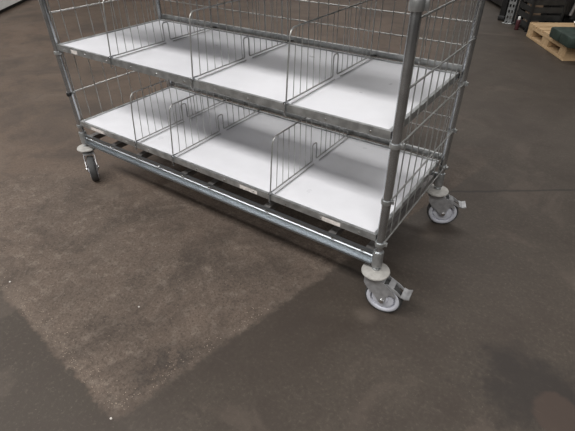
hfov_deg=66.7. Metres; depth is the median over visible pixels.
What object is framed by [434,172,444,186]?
socket
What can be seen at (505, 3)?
post
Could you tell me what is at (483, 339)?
floor
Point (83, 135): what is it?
socket
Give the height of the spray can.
0.113 m
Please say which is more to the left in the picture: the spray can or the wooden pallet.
the spray can
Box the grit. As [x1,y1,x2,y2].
[4,182,268,409]
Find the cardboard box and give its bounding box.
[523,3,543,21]
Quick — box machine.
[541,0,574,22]
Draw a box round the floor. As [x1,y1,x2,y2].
[0,0,574,430]
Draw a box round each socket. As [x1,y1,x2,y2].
[78,131,86,143]
[371,249,383,267]
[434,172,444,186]
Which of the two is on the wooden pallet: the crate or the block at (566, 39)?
the block at (566, 39)
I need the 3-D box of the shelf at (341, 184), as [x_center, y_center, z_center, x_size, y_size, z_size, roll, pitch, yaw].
[-0.156,-0.290,1.645,1.315,0.036,0.526,22,42,28]
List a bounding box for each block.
[549,27,574,41]
[559,32,574,47]
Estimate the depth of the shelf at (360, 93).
1.37 m
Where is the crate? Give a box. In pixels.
[514,0,568,31]
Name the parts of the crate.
corner post, corner post, corner post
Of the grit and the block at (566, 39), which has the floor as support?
the grit
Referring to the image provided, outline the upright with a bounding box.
[502,0,518,23]
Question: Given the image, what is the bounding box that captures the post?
[498,0,509,20]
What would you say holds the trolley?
on the floor
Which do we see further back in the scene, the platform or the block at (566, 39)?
the platform
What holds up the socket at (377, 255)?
attached to the trolley
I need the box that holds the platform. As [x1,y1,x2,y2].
[0,0,26,12]
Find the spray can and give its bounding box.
[514,16,520,29]
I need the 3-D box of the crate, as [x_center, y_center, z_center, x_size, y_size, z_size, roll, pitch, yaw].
[2.294,-1.903,3.925,0.290,0.420,0.290,2,36,3]
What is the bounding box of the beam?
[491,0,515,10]
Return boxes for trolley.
[39,0,485,311]
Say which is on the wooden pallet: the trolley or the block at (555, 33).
the block at (555, 33)
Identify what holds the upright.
on the floor
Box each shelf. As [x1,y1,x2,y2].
[56,14,461,139]
[80,82,441,240]
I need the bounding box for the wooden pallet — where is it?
[526,22,574,60]
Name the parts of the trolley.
post, panel, post, rail, panel, post, panel, post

